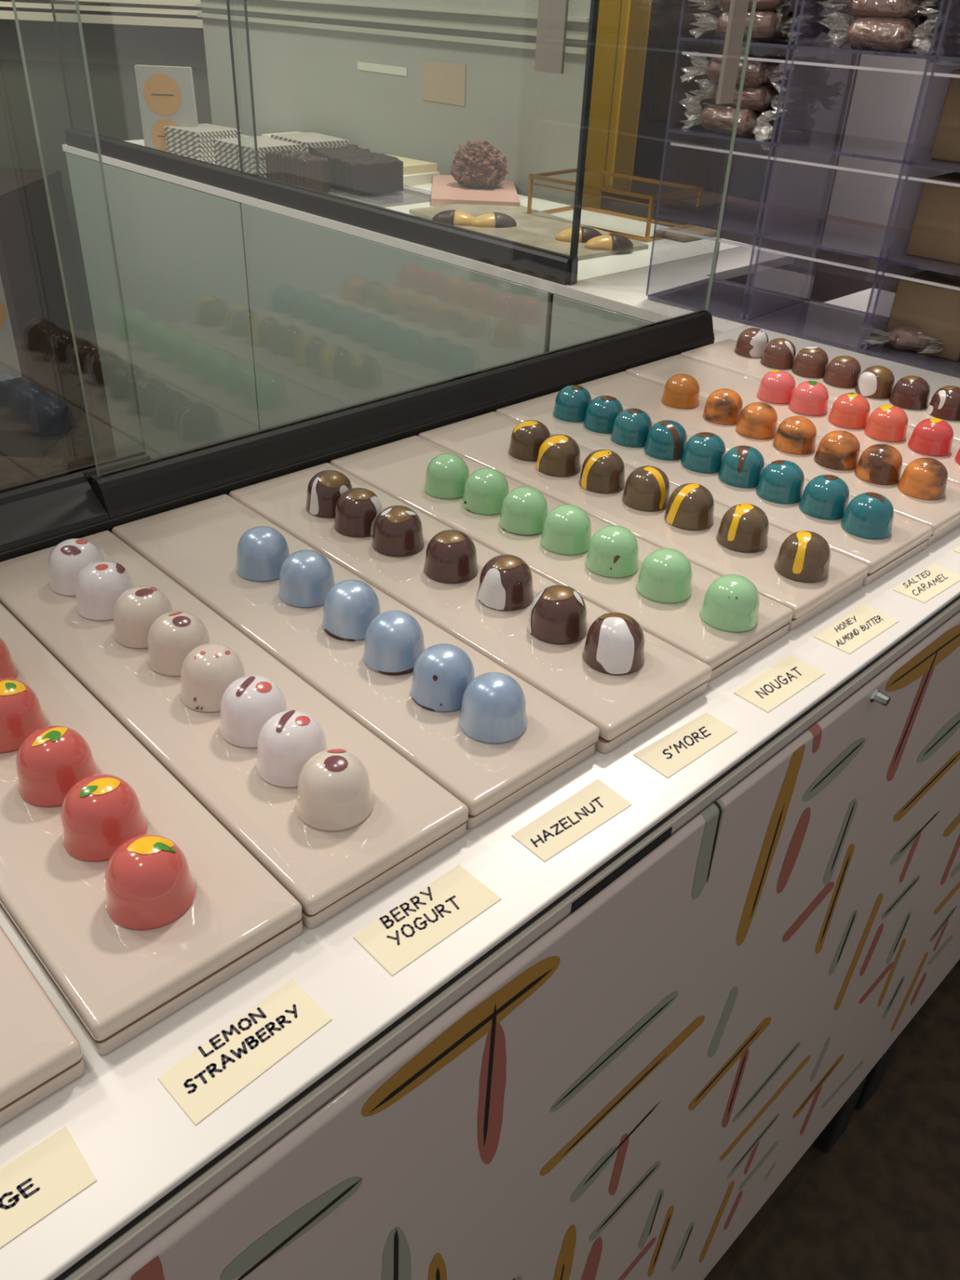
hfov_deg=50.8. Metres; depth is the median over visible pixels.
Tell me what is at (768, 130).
candy
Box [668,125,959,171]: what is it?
shelf
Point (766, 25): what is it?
candy
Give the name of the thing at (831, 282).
base cabinet
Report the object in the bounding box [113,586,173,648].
chocolate bonbon
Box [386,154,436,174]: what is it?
box
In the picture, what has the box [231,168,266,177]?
striped box
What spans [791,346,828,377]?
chocolate bonbon
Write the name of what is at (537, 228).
tray
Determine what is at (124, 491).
glass panel
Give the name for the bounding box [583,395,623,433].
chocolate bonbon
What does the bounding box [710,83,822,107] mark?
candy
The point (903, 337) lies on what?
candy
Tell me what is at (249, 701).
chocolate bonbon
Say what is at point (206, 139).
striped box
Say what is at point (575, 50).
trim
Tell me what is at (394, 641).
chocolate bonbon
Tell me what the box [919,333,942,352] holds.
candy
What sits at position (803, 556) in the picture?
chocolate bonbon
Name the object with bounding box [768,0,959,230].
wall
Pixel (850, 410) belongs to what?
chocolate bonbon
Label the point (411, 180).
box
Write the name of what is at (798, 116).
candy
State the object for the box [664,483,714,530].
chocolate bonbon
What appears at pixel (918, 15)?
candy
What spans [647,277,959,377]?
shelf
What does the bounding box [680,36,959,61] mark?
shelf
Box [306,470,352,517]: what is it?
chocolate bonbon
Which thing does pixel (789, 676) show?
name card
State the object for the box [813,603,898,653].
name card
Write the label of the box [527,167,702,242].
display stand
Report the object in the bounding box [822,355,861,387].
chocolate bonbon
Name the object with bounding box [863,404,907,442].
chocolate bonbon
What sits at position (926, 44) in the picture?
candy
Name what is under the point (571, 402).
chocolate bonbon
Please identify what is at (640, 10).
trim
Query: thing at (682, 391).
chocolate bonbon
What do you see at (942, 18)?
candy
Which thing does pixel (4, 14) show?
trim
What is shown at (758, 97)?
candy
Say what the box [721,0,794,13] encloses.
candy
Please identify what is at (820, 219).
shelf
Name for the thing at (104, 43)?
wall
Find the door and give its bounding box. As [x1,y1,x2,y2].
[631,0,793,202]
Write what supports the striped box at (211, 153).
on the striped box at (212, 157)
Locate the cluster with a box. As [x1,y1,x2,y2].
[449,139,508,187]
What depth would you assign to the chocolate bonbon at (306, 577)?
0.50 m
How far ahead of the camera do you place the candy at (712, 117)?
0.97 m
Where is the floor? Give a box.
[0,395,959,1279]
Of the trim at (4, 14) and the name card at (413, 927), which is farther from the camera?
the trim at (4, 14)
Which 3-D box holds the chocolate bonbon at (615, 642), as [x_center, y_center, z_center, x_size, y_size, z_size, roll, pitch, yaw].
[0.063,-0.001,0.472,0.029,0.023,0.029,29,41,35]
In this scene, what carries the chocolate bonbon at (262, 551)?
on the trays at (112, 975)
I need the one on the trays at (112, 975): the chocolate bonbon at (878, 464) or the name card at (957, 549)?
the chocolate bonbon at (878, 464)
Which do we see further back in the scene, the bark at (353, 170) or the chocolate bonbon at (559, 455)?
the bark at (353, 170)
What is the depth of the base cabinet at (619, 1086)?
0.49 m
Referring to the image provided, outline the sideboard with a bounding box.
[0,168,96,457]
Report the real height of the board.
0.011 m
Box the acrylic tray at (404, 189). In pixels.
[327,188,431,207]
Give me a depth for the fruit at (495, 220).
1.36 m
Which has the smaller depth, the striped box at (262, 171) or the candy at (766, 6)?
the candy at (766, 6)
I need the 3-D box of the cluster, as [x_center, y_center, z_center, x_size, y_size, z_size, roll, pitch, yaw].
[-0.001,-0.750,1.591,0.090,0.067,0.091,-25,42,-36]
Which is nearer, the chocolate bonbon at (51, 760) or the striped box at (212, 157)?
the chocolate bonbon at (51, 760)
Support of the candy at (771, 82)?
in the rack
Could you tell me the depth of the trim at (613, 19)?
1.99 m
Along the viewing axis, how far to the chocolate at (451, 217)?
1.37 m
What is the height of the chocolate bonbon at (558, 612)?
0.023 m
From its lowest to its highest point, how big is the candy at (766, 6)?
0.027 m
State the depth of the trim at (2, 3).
2.39 m
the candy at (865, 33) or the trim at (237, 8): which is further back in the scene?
the trim at (237, 8)
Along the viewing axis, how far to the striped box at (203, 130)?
1.74 m
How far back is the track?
0.66 m
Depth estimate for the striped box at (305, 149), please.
1.66 m
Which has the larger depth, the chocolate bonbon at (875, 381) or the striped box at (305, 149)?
the striped box at (305, 149)
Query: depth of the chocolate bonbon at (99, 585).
0.48 m
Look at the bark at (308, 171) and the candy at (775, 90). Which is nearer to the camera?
the candy at (775, 90)
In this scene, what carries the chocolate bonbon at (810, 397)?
on the trays at (112, 975)
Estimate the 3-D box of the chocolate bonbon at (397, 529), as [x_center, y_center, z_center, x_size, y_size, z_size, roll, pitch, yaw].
[-0.045,-0.063,0.559,0.029,0.023,0.029,29,41,35]
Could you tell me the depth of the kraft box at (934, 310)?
0.94 m
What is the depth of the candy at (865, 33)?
0.85 m
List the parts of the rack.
panel, post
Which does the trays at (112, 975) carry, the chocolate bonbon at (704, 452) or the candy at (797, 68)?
the chocolate bonbon at (704, 452)
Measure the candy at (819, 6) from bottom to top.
0.025 m
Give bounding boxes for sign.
[134,64,198,151]
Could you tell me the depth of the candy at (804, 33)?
0.94 m
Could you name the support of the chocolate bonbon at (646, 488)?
on the trays at (112, 975)
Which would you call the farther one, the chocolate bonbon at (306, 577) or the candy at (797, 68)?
the candy at (797, 68)
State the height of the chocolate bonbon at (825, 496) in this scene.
0.022 m
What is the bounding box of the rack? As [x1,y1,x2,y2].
[645,0,959,377]
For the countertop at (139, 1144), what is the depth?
0.35 m
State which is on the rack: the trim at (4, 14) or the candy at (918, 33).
the candy at (918, 33)
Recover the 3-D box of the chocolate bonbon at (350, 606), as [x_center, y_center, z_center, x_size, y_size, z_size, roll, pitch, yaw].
[-0.062,-0.017,0.487,0.029,0.023,0.029,-11,35,-21]
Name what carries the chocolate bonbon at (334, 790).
on the trays at (112, 975)
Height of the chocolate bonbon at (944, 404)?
0.022 m
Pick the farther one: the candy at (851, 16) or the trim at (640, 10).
the trim at (640, 10)
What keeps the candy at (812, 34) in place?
on the rack
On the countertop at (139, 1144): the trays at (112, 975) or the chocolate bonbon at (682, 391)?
the trays at (112, 975)
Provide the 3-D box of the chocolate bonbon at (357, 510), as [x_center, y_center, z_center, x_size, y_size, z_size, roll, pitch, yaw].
[-0.069,-0.075,0.577,0.029,0.023,0.029,4,33,3]
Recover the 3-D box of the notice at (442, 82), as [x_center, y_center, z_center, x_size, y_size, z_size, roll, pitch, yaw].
[-0.061,-0.932,1.694,0.001,0.060,0.107,-25,42,-36]
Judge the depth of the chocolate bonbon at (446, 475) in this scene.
0.61 m
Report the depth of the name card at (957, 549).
0.62 m
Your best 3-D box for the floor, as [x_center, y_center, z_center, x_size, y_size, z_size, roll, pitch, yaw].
[-0.607,-0.406,2.550,6.858,0.038,7.620,-25,42,-36]
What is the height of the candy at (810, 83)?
0.027 m
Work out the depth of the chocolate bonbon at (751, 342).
0.88 m
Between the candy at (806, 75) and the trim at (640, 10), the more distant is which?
the trim at (640, 10)
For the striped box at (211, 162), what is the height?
0.007 m
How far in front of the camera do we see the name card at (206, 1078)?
0.31 m
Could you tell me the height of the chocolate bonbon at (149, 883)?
0.024 m
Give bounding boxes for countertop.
[0,288,959,1279]
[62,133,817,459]
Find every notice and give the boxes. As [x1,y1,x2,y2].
[357,61,407,75]
[422,60,466,106]
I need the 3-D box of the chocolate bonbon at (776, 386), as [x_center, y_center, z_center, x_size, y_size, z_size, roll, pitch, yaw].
[0.233,-0.200,0.792,0.029,0.022,0.029,-25,42,-36]
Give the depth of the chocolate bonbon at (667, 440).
0.68 m
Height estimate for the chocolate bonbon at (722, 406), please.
0.021 m
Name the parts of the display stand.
pane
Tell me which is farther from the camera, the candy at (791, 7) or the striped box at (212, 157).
the striped box at (212, 157)
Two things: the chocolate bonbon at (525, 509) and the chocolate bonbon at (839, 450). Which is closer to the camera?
the chocolate bonbon at (525, 509)
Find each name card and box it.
[0,1125,97,1248]
[157,978,332,1124]
[353,864,501,976]
[511,778,631,862]
[632,712,737,777]
[733,654,824,712]
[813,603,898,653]
[892,564,959,603]
[953,546,959,553]
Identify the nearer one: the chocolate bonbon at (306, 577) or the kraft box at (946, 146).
the chocolate bonbon at (306, 577)
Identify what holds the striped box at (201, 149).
on the striped box at (211, 153)
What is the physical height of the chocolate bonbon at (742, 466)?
0.022 m
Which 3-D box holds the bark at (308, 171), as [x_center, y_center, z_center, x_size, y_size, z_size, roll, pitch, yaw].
[-0.281,-0.725,1.567,0.048,0.051,0.109,-25,42,-36]
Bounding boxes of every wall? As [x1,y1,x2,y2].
[0,0,207,68]
[0,59,212,395]
[200,0,591,205]
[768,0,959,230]
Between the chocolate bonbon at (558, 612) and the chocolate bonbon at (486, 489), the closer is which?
the chocolate bonbon at (558, 612)
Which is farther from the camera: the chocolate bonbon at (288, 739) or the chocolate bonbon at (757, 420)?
the chocolate bonbon at (757, 420)
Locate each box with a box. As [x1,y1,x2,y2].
[164,123,240,137]
[164,131,241,142]
[165,136,213,147]
[165,141,214,152]
[166,146,216,157]
[166,150,216,161]
[205,160,215,164]
[213,136,301,152]
[213,144,302,158]
[213,149,265,163]
[214,155,266,168]
[214,160,266,174]
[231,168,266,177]
[262,131,302,137]
[271,132,349,147]
[301,144,348,152]
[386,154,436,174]
[403,171,439,186]
[883,270,959,361]
[906,172,959,264]
[930,69,959,162]
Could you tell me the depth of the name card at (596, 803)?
0.41 m
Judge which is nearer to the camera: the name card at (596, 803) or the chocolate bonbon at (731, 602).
the name card at (596, 803)
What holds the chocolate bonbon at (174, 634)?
on the trays at (112, 975)
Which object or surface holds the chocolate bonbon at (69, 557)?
on the trays at (112, 975)
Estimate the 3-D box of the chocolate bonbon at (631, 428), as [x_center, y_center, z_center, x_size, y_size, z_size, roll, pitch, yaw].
[0.107,-0.150,0.706,0.029,0.022,0.029,-25,42,-36]
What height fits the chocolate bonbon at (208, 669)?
0.023 m
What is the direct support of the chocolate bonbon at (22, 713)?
on the trays at (112, 975)
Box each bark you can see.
[265,149,330,193]
[308,144,403,195]
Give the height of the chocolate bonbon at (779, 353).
0.022 m
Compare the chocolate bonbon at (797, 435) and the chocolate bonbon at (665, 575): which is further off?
the chocolate bonbon at (797, 435)
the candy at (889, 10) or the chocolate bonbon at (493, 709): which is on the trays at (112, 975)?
the chocolate bonbon at (493, 709)
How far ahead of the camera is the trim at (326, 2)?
1.64 m
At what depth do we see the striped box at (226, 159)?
1.61 m
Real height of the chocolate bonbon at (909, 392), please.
0.022 m
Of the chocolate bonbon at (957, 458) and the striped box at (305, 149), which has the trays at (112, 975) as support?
the chocolate bonbon at (957, 458)
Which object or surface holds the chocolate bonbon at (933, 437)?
on the trays at (112, 975)
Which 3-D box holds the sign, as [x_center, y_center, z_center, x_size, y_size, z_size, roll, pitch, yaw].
[-0.539,-0.914,1.757,0.092,0.143,0.027,1,33,-2]
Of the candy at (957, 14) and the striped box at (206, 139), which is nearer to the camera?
the candy at (957, 14)
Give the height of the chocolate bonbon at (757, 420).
0.021 m
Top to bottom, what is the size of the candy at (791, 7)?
0.034 m
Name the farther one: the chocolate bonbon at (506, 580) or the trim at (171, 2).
the trim at (171, 2)
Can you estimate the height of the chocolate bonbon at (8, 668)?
0.024 m
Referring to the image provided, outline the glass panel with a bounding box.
[0,0,756,552]
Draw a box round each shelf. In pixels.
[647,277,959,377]
[657,201,959,276]
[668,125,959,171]
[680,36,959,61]
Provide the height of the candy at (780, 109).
0.034 m
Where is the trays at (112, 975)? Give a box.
[0,338,959,1125]
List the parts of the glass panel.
rail, rail, finger pull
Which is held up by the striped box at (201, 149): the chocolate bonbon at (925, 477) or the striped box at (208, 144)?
the striped box at (208, 144)
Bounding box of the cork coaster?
[655,224,716,242]
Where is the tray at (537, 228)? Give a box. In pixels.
[409,204,648,260]
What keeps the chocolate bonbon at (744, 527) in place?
on the trays at (112, 975)
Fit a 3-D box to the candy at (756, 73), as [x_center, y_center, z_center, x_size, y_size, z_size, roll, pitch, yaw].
[0.243,-0.535,0.955,0.117,0.029,0.029,19,36,23]
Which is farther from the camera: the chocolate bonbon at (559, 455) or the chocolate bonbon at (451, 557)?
the chocolate bonbon at (559, 455)
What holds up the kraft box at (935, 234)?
on the rack
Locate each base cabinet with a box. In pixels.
[53,595,959,1279]
[600,181,959,302]
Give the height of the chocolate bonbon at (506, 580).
0.023 m
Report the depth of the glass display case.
1.29 m
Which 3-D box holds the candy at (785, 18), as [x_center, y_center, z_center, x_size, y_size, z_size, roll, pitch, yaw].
[0.267,-0.574,0.946,0.036,0.025,0.117,-9,35,-17]
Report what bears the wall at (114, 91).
attached to the wall at (104, 43)
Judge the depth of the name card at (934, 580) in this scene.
0.58 m
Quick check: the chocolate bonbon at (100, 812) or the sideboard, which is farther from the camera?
the sideboard
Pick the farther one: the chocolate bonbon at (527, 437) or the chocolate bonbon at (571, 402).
the chocolate bonbon at (571, 402)
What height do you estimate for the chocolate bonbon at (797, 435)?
0.021 m
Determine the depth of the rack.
0.95 m
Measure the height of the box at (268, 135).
0.024 m
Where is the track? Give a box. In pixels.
[0,336,715,562]
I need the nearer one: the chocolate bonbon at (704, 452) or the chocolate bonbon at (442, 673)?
the chocolate bonbon at (442, 673)
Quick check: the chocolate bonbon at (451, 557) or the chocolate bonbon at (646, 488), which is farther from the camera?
the chocolate bonbon at (646, 488)
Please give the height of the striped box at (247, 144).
0.007 m
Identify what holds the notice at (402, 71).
attached to the wall at (304, 79)
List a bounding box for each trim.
[0,0,201,15]
[0,9,203,27]
[62,0,200,6]
[195,4,587,39]
[196,12,586,54]
[279,0,589,22]
[582,0,631,208]
[612,0,652,184]
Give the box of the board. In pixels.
[431,174,519,206]
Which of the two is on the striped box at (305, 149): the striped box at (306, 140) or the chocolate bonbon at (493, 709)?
the striped box at (306, 140)
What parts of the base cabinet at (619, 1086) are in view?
leg, leg, knob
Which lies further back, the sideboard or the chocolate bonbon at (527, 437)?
the sideboard
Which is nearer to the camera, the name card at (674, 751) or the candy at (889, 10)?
the name card at (674, 751)
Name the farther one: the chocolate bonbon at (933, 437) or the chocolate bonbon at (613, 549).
the chocolate bonbon at (933, 437)
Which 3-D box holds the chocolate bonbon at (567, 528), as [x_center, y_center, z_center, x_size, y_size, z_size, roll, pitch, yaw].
[0.049,-0.064,0.569,0.029,0.022,0.029,-25,42,-36]
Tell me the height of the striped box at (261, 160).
0.007 m
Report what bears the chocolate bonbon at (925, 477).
on the trays at (112, 975)
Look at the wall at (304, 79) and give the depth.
1.76 m
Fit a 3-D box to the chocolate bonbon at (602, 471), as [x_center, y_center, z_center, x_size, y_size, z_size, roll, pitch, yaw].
[0.078,-0.109,0.639,0.030,0.022,0.029,-25,42,-36]
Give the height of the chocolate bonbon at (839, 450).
0.021 m
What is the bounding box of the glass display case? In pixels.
[50,0,599,285]
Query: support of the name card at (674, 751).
on the countertop at (139, 1144)
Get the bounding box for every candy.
[680,57,797,86]
[682,100,779,147]
[688,0,813,13]
[688,81,795,111]
[690,10,807,41]
[696,102,804,137]
[705,84,816,110]
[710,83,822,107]
[716,53,808,91]
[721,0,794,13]
[742,55,817,94]
[751,11,813,40]
[761,10,838,39]
[762,0,808,16]
[762,53,833,95]
[764,105,809,133]
[778,11,847,40]
[779,104,815,136]
[786,0,848,13]
[786,80,839,106]
[827,0,953,20]
[827,16,935,52]
[833,15,959,50]
[842,0,922,26]
[862,324,929,351]
[885,18,959,51]
[908,0,959,26]
[912,13,959,44]
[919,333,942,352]
[932,0,959,32]
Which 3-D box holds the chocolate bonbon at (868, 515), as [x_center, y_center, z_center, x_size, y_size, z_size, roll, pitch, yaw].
[0.231,-0.076,0.600,0.029,0.022,0.029,-25,42,-36]
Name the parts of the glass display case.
pane, rail, pane, finger pull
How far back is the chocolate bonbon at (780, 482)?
0.63 m
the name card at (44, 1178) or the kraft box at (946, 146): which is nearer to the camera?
the name card at (44, 1178)
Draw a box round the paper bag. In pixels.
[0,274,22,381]
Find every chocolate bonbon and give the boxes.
[0,637,17,678]
[0,677,48,752]
[16,725,99,806]
[48,537,104,595]
[60,773,147,861]
[75,560,133,620]
[104,834,195,929]
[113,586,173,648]
[147,610,210,675]
[180,643,245,712]
[219,675,288,747]
[235,525,289,581]
[256,710,328,787]
[278,549,335,607]
[295,748,373,831]
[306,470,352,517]
[321,579,381,641]
[333,487,382,537]
[363,610,425,675]
[371,505,424,556]
[410,643,475,711]
[423,453,469,498]
[423,529,478,583]
[458,671,527,743]
[462,467,509,515]
[476,554,533,610]
[498,486,548,535]
[508,420,550,461]
[527,584,587,644]
[536,434,580,476]
[540,504,591,555]
[552,385,591,422]
[578,449,625,493]
[582,612,644,675]
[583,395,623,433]
[585,524,638,577]
[610,408,652,447]
[622,466,670,511]
[635,547,692,603]
[644,420,687,460]
[661,373,699,408]
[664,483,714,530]
[680,431,725,473]
[699,573,759,631]
[702,388,742,424]
[715,503,768,552]
[718,445,764,488]
[733,327,768,357]
[735,401,777,439]
[755,460,804,503]
[756,369,795,404]
[760,337,795,368]
[772,416,816,454]
[773,530,831,582]
[788,380,828,415]
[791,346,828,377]
[798,474,849,519]
[813,430,860,470]
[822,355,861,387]
[827,392,870,428]
[840,492,893,538]
[854,365,894,399]
[854,444,902,484]
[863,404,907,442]
[888,375,929,409]
[897,457,947,499]
[907,417,953,456]
[926,385,959,420]
[954,447,959,464]

